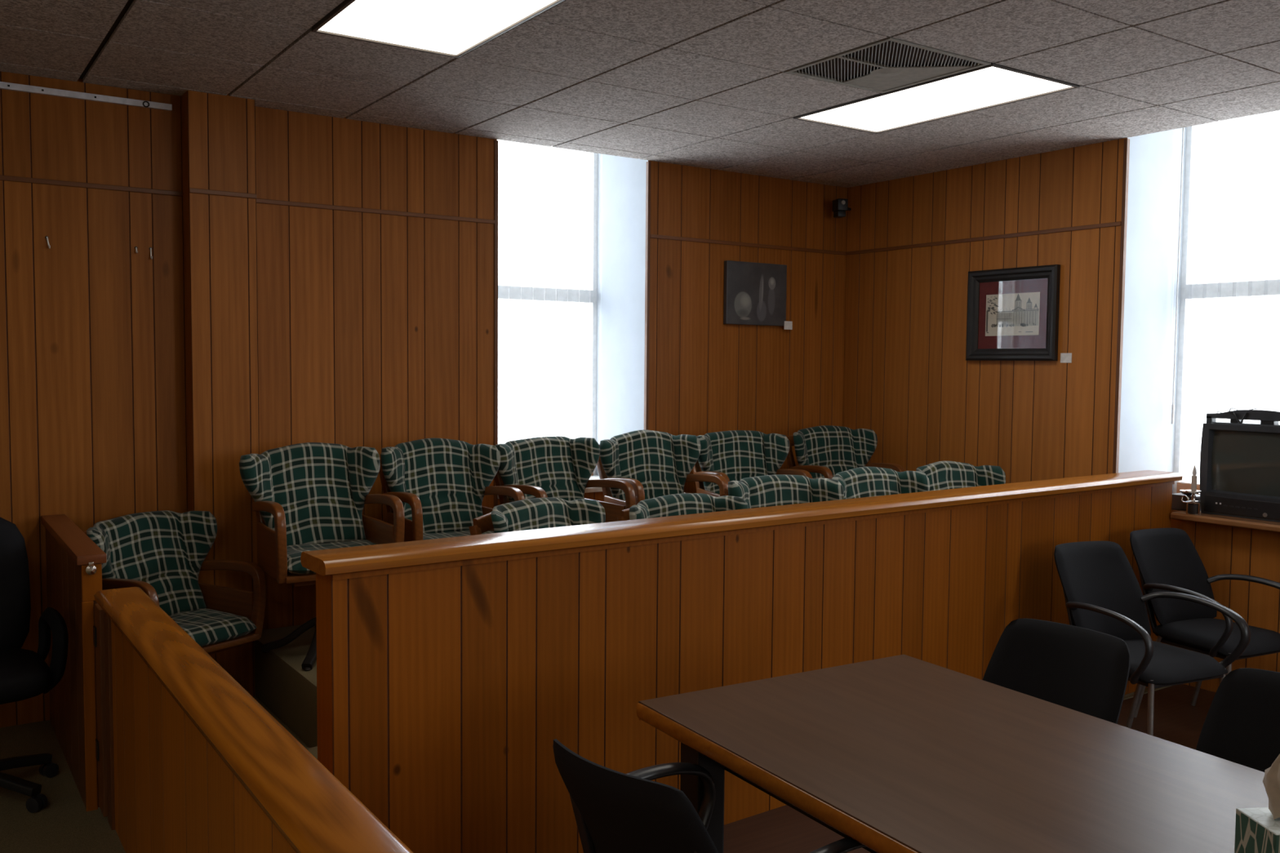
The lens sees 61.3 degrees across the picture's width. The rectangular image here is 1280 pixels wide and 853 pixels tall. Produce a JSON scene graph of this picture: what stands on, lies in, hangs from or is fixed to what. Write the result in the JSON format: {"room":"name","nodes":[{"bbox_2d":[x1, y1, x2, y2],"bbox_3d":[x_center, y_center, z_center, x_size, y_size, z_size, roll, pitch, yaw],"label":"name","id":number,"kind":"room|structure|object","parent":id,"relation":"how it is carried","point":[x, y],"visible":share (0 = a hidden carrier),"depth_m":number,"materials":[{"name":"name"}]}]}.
{"room":"courtroom","nodes":[
{"label":"courtroom","id":0,"kind":"room"},
{"bbox_2d":[0,71,847,728],"bbox_3d":[-2.535,-0.351,4.937,10.400,3.400,0.260,-2,4,-34],"label":"wall","id":1,"kind":"structure","parent":0,"point":[131,382],"depth_m":5.39,"materials":[{"name":"brown wood"}]},
{"bbox_2d":[44,235,50,248],"bbox_3d":[-2.644,-0.824,4.828,0.033,0.058,0.014,3,4,32],"label":"wall hook","id":2,"kind":"object","parent":1,"relation":"attached to","point":[46,237],"visible":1,"depth_m":4.83,"materials":[{"name":"metal"}]},
{"bbox_2d":[0,81,172,111],"bbox_3d":[-3.107,-1.473,4.469,2.185,0.030,0.027,-2,4,-34],"label":"bar","id":3,"kind":"object","parent":1,"relation":"attached to","point":[6,86],"visible":1,"depth_m":4.87,"materials":[{"name":"grey metal"}]},
{"bbox_2d":[0,174,182,195],"bbox_3d":[-4.419,-1.037,3.611,5.430,0.022,0.010,-2,4,-34],"label":"trim","id":4,"kind":"structure","parent":1,"relation":"attached to","point":[9,178],"depth_m":4.91,"materials":[{"name":"brown wood"}]},
{"bbox_2d":[149,247,152,259],"bbox_3d":[-2.293,-0.814,5.067,0.014,0.058,0.031,-2,4,-34],"label":"wall hook","id":5,"kind":"object","parent":1,"relation":"attached to","point":[150,248],"visible":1,"depth_m":5.07,"materials":[{"name":"metal"}]},
{"bbox_2d":[189,187,256,198],"bbox_3d":[-1.971,-1.104,5.110,0.305,0.022,0.010,-2,4,-34],"label":"trim","id":6,"kind":"structure","parent":1,"relation":"attached to","point":[191,189],"depth_m":5.10,"materials":[{"name":"brown wood"}]},
{"bbox_2d":[256,198,494,223],"bbox_3d":[-1.360,-1.133,5.696,1.315,0.022,0.010,-2,4,-34],"label":"trim","id":7,"kind":"structure","parent":1,"relation":"attached to","point":[258,200],"depth_m":5.66,"materials":[{"name":"brown wood"}]},
{"bbox_2d":[493,140,497,506],"bbox_3d":[-0.822,-0.306,6.132,0.023,2.600,0.026,-2,4,-34],"label":"trim","id":8,"kind":"structure","parent":1,"relation":"attached to","point":[495,142],"depth_m":6.10,"materials":[{"name":"brown wood"}]},
{"bbox_2d":[644,160,650,430],"bbox_3d":[0.041,-0.333,6.720,0.018,2.600,0.026,-2,4,-34],"label":"trim","id":9,"kind":"structure","parent":1,"relation":"attached to","point":[648,163],"depth_m":6.68,"materials":[{"name":"brown wood"}]},
{"bbox_2d":[649,234,846,254],"bbox_3d":[0.759,-1.198,7.140,1.685,0.022,0.010,-2,4,-34],"label":"trim","id":10,"kind":"structure","parent":1,"relation":"attached to","point":[654,236],"depth_m":7.09,"materials":[{"name":"brown wood"}]},
{"bbox_2d":[723,260,786,325],"bbox_3d":[0.766,-0.877,7.148,0.516,0.410,0.032,-2,4,-34],"label":"picture","id":11,"kind":"object","parent":1,"relation":"attached to","point":[755,293],"visible":1,"depth_m":7.12},
{"bbox_2d":[783,320,792,329],"bbox_3d":[1.002,-0.684,7.302,0.072,0.056,0.003,-2,4,-34],"label":"label card","id":12,"kind":"object","parent":1,"relation":"attached to","point":[788,325],"visible":1,"depth_m":7.30,"materials":[{"name":"white paper"}]},
{"bbox_2d":[831,198,851,217],"bbox_3d":[1.411,-1.494,7.419,0.220,0.120,0.117,-2,4,-40],"label":"camera","id":13,"kind":"object","parent":1,"relation":"attached to","point":[840,206],"visible":1,"depth_m":7.35,"materials":[{"name":"black paint"}]},
{"bbox_2d":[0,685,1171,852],"bbox_3d":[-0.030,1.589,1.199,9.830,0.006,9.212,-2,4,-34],"label":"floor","id":14,"kind":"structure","parent":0,"point":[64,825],"depth_m":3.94,"materials":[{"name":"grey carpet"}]},
{"bbox_2d":[0,517,68,813],"bbox_3d":[-2.507,0.880,4.003,0.637,1.036,0.622,-2,4,-38],"label":"office chair","id":15,"kind":"object","parent":14,"relation":"on","point":[24,674],"visible":1,"depth_m":4.16,"materials":[{"name":"black plastic"}]},
{"bbox_2d":[84,510,266,654],"bbox_3d":[-2.092,0.880,4.796,0.613,0.955,0.632,3,4,32],"label":"chair","id":16,"kind":"object","parent":14,"relation":"on","point":[163,553],"visible":0.46,"depth_m":4.87,"materials":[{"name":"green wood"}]},
{"bbox_2d":[86,510,217,616],"bbox_3d":[-2.207,0.632,4.854,0.219,0.469,0.632,3,4,32],"label":"cushion","id":17,"kind":"object","parent":16,"relation":"on","point":[166,550],"depth_m":4.90,"materials":[{"name":"green fabric"}]},
{"bbox_2d":[169,608,256,647],"bbox_3d":[-2.041,0.891,4.772,0.500,0.090,0.510,3,4,32],"label":"seat cushion","id":18,"kind":"object","parent":16,"relation":"on","point":[208,627],"depth_m":4.77,"materials":[{"name":"green fabric"}]},
{"bbox_2d":[40,514,413,852],"bbox_3d":[-0.992,1.028,2.566,0.196,0.950,5.808,-2,4,-34],"label":"wall","id":19,"kind":"structure","parent":14,"relation":"on","point":[196,764],"depth_m":2.95,"materials":[{"name":"brown wood"}]},
{"bbox_2d":[85,561,96,574],"bbox_3d":[-1.983,0.514,3.904,0.036,0.048,0.018,-2,4,-34],"label":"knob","id":20,"kind":"object","parent":19,"relation":"attached to","point":[91,569],"visible":1,"depth_m":3.90,"materials":[{"name":"silver metal"}]},
{"bbox_2d":[93,604,107,817],"bbox_3d":[-1.940,1.022,3.903,0.040,0.750,0.124,-2,4,-34],"label":"gate","id":21,"kind":"object","parent":19,"relation":"attached to","point":[99,628],"visible":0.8,"depth_m":3.86,"materials":[{"name":"brown wood"}]},
{"bbox_2d":[253,624,317,759],"bbox_3d":[0.291,1.190,5.504,4.428,0.294,2.430,-2,4,-34],"label":"platform","id":22,"kind":"object","parent":14,"relation":"on","point":[288,691],"visible":0.03,"depth_m":4.92,"materials":[{"name":"green carpet"}]},
{"bbox_2d":[239,442,404,671],"bbox_3d":[-1.495,0.572,5.022,0.650,0.964,0.613,-2,4,-33],"label":"chair","id":23,"kind":"object","parent":22,"relation":"on","point":[306,496],"visible":0.79,"depth_m":5.07,"materials":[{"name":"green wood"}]},
{"bbox_2d":[239,442,380,546],"bbox_3d":[-1.568,0.323,5.122,0.650,0.478,0.221,-2,4,-33],"label":"cushion","id":24,"kind":"object","parent":23,"relation":"on","point":[322,490],"depth_m":5.12,"materials":[{"name":"green fabric"}]},
{"bbox_2d":[286,539,376,574],"bbox_3d":[-1.445,0.589,4.988,0.510,0.089,0.500,-2,4,-33],"label":"seat cushion","id":25,"kind":"object","parent":23,"relation":"on","point":[295,548],"depth_m":4.97,"materials":[{"name":"green fabric"}]},
{"bbox_2d":[378,438,524,542],"bbox_3d":[-0.950,0.555,5.409,0.658,0.964,0.643,-2,4,-32],"label":"chair","id":26,"kind":"object","parent":22,"relation":"on","point":[442,485],"visible":0.55,"depth_m":5.49,"materials":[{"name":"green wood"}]},
{"bbox_2d":[422,528,494,540],"bbox_3d":[-0.928,0.572,5.365,0.510,0.089,0.500,-2,4,-32],"label":"seat cushion","id":27,"kind":"object","parent":26,"relation":"on","point":[428,534],"depth_m":5.39,"materials":[{"name":"green fabric"}]},
{"bbox_2d":[468,497,605,535],"bbox_3d":[-0.302,0.783,4.513,0.643,0.923,0.667,4,5,44],"label":"chair","id":28,"kind":"object","parent":22,"relation":"on","point":[532,513],"visible":0.12,"depth_m":4.61,"materials":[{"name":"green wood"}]},
{"bbox_2d":[493,435,635,522],"bbox_3d":[-0.443,0.545,5.762,0.637,0.950,0.613,-2,4,-36],"label":"chair","id":29,"kind":"object","parent":22,"relation":"on","point":[561,467],"visible":0.38,"depth_m":5.87,"materials":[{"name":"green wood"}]},
{"bbox_2d":[494,435,599,502],"bbox_3d":[-0.522,0.295,5.858,0.637,0.464,0.218,-2,4,-36],"label":"cushion","id":30,"kind":"object","parent":29,"relation":"on","point":[563,467],"depth_m":5.89,"materials":[{"name":"green fabric"}]},
{"bbox_2d":[596,430,728,505],"bbox_3d":[0.106,0.518,6.136,0.655,0.970,0.613,-1,4,-28],"label":"chair","id":31,"kind":"object","parent":22,"relation":"on","point":[656,464],"visible":0.41,"depth_m":6.23,"materials":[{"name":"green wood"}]},
{"bbox_2d":[617,493,748,520],"bbox_3d":[0.272,0.779,4.907,0.642,0.896,0.613,-1,4,-29],"label":"chair","id":32,"kind":"object","parent":22,"relation":"on","point":[674,504],"visible":0.09,"depth_m":5.04,"materials":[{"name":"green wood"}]},
{"bbox_2d":[692,430,813,497],"bbox_3d":[0.656,0.512,6.501,0.643,0.949,0.642,-1,4,-20],"label":"chair","id":33,"kind":"object","parent":22,"relation":"on","point":[731,455],"visible":0.37,"depth_m":6.62,"materials":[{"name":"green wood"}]},
{"bbox_2d":[720,474,844,508],"bbox_3d":[0.764,0.734,5.278,0.658,0.952,0.613,-1,4,-24],"label":"chair","id":34,"kind":"object","parent":22,"relation":"on","point":[766,491],"visible":0.1,"depth_m":5.42,"materials":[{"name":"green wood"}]},
{"bbox_2d":[786,425,905,479],"bbox_3d":[1.305,0.486,6.951,0.645,0.960,0.613,-1,4,-22],"label":"chair","id":35,"kind":"object","parent":22,"relation":"on","point":[824,451],"visible":0.38,"depth_m":7.06,"materials":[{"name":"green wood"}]},
{"bbox_2d":[831,466,929,499],"bbox_3d":[1.313,0.712,5.606,0.660,0.966,0.643,-1,4,-26],"label":"chair","id":36,"kind":"object","parent":22,"relation":"on","point":[861,482],"visible":0.07,"depth_m":5.76,"materials":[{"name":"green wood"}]},
{"bbox_2d":[915,461,1005,491],"bbox_3d":[1.831,0.694,5.963,0.638,0.970,0.613,-1,4,-24],"label":"chair","id":37,"kind":"object","parent":22,"relation":"on","point":[942,475],"visible":0.08,"depth_m":6.12,"materials":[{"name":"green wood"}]},
{"bbox_2d":[300,470,1182,852],"bbox_3d":[0.922,0.855,4.389,4.560,1.115,0.202,-2,4,-36],"label":"wall","id":38,"kind":"structure","parent":14,"relation":"on","point":[450,670],"depth_m":3.57,"materials":[{"name":"brown wood"}]},
{"bbox_2d":[584,151,648,475],"bbox_3d":[-0.602,-0.438,6.715,1.800,3.400,0.734,-2,4,-34],"label":"wall","id":39,"kind":"structure","parent":0,"point":[621,180],"depth_m":6.95,"materials":[{"name":"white paint"}]},
{"bbox_2d":[497,151,597,475],"bbox_3d":[-0.723,-0.905,6.889,1.030,2.490,0.080,-2,4,-34],"label":"window","id":40,"kind":"structure","parent":39,"relation":"in","point":[504,292],"depth_m":7.14,"materials":[{"name":"white plastic"}]},
{"bbox_2d":[497,475,610,498],"bbox_3d":[-0.594,0.366,6.758,1.030,0.030,0.758,-2,4,-34],"label":"window sill","id":41,"kind":"structure","parent":39,"relation":"attached to","point":[593,477],"depth_m":6.53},
{"bbox_2d":[0,0,1279,187],"bbox_3d":[-0.006,-1.316,1.027,9.826,0.016,9.208,-2,4,-34],"label":"ceiling","id":42,"kind":"structure","parent":0,"point":[699,83],"depth_m":4.56,"materials":[{"name":"tile"}]},
{"bbox_2d":[79,0,343,79],"bbox_3d":[-0.018,-1.327,0.959,9.930,0.014,9.312,-2,4,-34],"label":"grid","id":43,"kind":"object","parent":42,"relation":"attached to","point":[129,2],"depth_m":4.23,"materials":[{"name":"black metal"}]},
{"bbox_2d":[311,0,564,57],"bbox_3d":[-0.652,-1.475,3.747,0.600,0.018,1.211,-2,4,-34],"label":"recessed light","id":44,"kind":"object","parent":42,"relation":"in","point":[447,28],"visible":1,"depth_m":3.97,"materials":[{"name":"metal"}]},
{"bbox_2d":[784,35,991,93],"bbox_3d":[1.031,-1.508,4.525,0.598,0.021,0.598,-2,4,-34],"label":"ceiling vent","id":45,"kind":"object","parent":42,"relation":"in","point":[889,64],"visible":0.99,"depth_m":4.52,"materials":[{"name":"metal"}]},
{"bbox_2d":[795,40,979,81],"bbox_3d":[1.031,-1.506,4.525,0.560,0.005,0.560,-2,4,-34],"label":"grille","id":46,"kind":"object","parent":45,"relation":"attached to","point":[877,60],"depth_m":4.50,"materials":[{"name":"metal"}]},
{"bbox_2d":[793,62,1079,133],"bbox_3d":[1.362,-1.538,5.120,0.600,0.018,1.211,-2,4,-34],"label":"recessed light","id":47,"kind":"object","parent":42,"relation":"in","point":[993,85],"visible":0.97,"depth_m":5.05,"materials":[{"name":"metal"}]},
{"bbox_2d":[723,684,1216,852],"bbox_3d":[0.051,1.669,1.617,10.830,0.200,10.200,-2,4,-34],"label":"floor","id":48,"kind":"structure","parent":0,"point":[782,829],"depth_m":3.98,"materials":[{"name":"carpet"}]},
{"bbox_2d":[552,738,866,852],"bbox_3d":[0.141,1.088,2.366,0.646,0.871,0.594,-3,5,-43],"label":"armchair","id":49,"kind":"object","parent":48,"relation":"on","point":[615,811],"visible":0.91,"depth_m":2.13,"materials":[{"name":"black fabric"}]},
{"bbox_2d":[635,654,1268,852],"bbox_3d":[0.926,1.160,2.359,0.997,0.736,2.012,-1,4,-31],"label":"conference table","id":50,"kind":"object","parent":48,"relation":"on","point":[902,753],"visible":1,"depth_m":2.51,"materials":[{"name":"brown wood"}]},
{"bbox_2d":[1234,754,1279,852],"bbox_3d":[1.155,0.704,1.935,0.112,0.228,0.116,0,3,-4],"label":"tissue box","id":51,"kind":"object","parent":50,"relation":"on","point":[1257,830],"visible":1,"depth_m":1.94,"materials":[{"name":"green cardboard"}]},
{"bbox_2d":[982,618,1130,724],"bbox_3d":[1.069,1.052,3.114,0.646,0.871,0.594,-2,4,-37],"label":"armchair","id":52,"kind":"object","parent":48,"relation":"on","point":[1086,671],"visible":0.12,"depth_m":3.23,"materials":[{"name":"black fabric"}]},
{"bbox_2d":[1053,541,1250,736],"bbox_3d":[2.105,0.974,4.606,0.594,0.871,0.646,-1,4,-24],"label":"armchair","id":53,"kind":"object","parent":48,"relation":"on","point":[1103,593],"visible":0.83,"depth_m":4.69,"materials":[{"name":"black fabric"}]},
{"bbox_2d":[1129,528,1279,717],"bbox_3d":[2.628,0.954,5.024,0.594,0.871,0.646,-1,4,-26],"label":"armchair","id":54,"kind":"object","parent":48,"relation":"on","point":[1167,560],"visible":0.82,"depth_m":5.10,"materials":[{"name":"black fabric"}]},
{"bbox_2d":[1195,667,1279,772],"bbox_3d":[1.463,1.087,2.573,0.646,0.871,0.594,-2,4,-37],"label":"armchair","id":55,"kind":"object","parent":48,"relation":"on","point":[1242,724],"visible":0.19,"depth_m":2.79,"materials":[{"name":"black fabric"}]},
{"bbox_2d":[843,124,1279,692],"bbox_3d":[4.385,-0.239,4.051,0.770,3.400,9.532,-2,4,-34],"label":"wall","id":56,"kind":"structure","parent":0,"point":[908,380],"depth_m":6.33,"materials":[{"name":"brown wood"}]},
{"bbox_2d":[846,221,1120,254],"bbox_3d":[2.043,-1.165,6.753,0.010,0.022,2.075,-2,4,-34],"label":"trim","id":57,"kind":"structure","parent":56,"relation":"attached to","point":[1118,223],"depth_m":6.58,"materials":[{"name":"brown wood"}]},
{"bbox_2d":[965,264,1060,360],"bbox_3d":[2.225,-0.672,6.481,0.038,0.552,0.630,-2,4,-34],"label":"framed print","id":58,"kind":"object","parent":56,"relation":"attached to","point":[1012,314],"visible":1,"depth_m":6.47,"materials":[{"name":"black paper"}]},
{"bbox_2d":[1060,353,1071,363],"bbox_3d":[2.447,-0.394,6.202,0.003,0.056,0.072,-2,4,-34],"label":"label card","id":59,"kind":"object","parent":56,"relation":"attached to","point":[1064,357],"visible":1,"depth_m":6.20,"materials":[{"name":"white paper"}]},
{"bbox_2d":[1112,138,1129,473],"bbox_3d":[2.636,-0.265,5.945,0.026,2.600,0.020,-2,4,-34],"label":"trim","id":60,"kind":"structure","parent":56,"relation":"attached to","point":[1126,141],"depth_m":5.91,"materials":[{"name":"brown wood"}]},
{"bbox_2d":[1170,509,1279,533],"bbox_3d":[3.472,0.486,5.340,0.865,0.035,2.010,-2,4,-34],"label":"window sill","id":61,"kind":"structure","parent":56,"relation":"attached to","point":[1255,524],"depth_m":5.40,"materials":[{"name":"brown wood"}]},
{"bbox_2d":[1171,493,1200,511],"bbox_3d":[2.906,0.401,5.727,0.120,0.079,0.145,-2,4,-34],"label":"storage box","id":62,"kind":"object","parent":61,"relation":"on","point":[1176,504],"visible":0.29,"depth_m":5.70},
{"bbox_2d":[1181,464,1202,515],"bbox_3d":[2.848,0.322,5.559,0.080,0.256,0.094,1,3,1],"label":"candle lamp","id":63,"kind":"object","parent":61,"relation":"on","point":[1193,506],"visible":1,"depth_m":5.54,"materials":[{"name":"metal"}]},
{"bbox_2d":[1179,489,1199,495],"bbox_3d":[2.917,0.353,5.673,0.084,0.026,0.157,-2,4,-34],"label":"metal dish","id":64,"kind":"object","parent":63,"relation":"attached to","point":[1183,491],"visible":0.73,"depth_m":5.68,"materials":[{"name":"silver metal"}]},
{"bbox_2d":[1179,489,1191,495],"bbox_3d":[2.897,0.351,5.702,0.084,0.024,0.084,-2,4,-34],"label":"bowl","id":65,"kind":"object","parent":64,"relation":"on","point":[1183,491],"depth_m":5.68,"materials":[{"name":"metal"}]},
{"bbox_2d":[1200,409,1279,522],"bbox_3d":[3.205,0.185,5.486,0.396,0.543,0.524,-2,4,-34],"label":"television","id":66,"kind":"object","parent":61,"relation":"on","point":[1240,463],"visible":1,"depth_m":5.44,"materials":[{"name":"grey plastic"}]},
{"bbox_2d":[1217,408,1257,423],"bbox_3d":[3.018,-0.057,5.479,0.044,0.081,0.199,-2,4,-34],"label":"cable","id":67,"kind":"object","parent":66,"relation":"on","point":[1233,413],"visible":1,"depth_m":5.45,"materials":[{"name":"black plastic"}]},
{"bbox_2d":[1173,124,1279,494],"bbox_3d":[3.497,-0.801,5.729,0.080,2.490,1.260,-2,4,-34],"label":"window","id":68,"kind":"structure","parent":56,"relation":"in","point":[1188,291],"depth_m":6.21,"materials":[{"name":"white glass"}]},
{"bbox_2d":[1170,127,1184,424],"bbox_3d":[3.409,-0.813,5.668,0.093,2.340,1.255,-2,4,-34],"label":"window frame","id":69,"kind":"structure","parent":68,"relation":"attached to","point":[1172,405],"depth_m":6.12,"materials":[{"name":"white plastic"}]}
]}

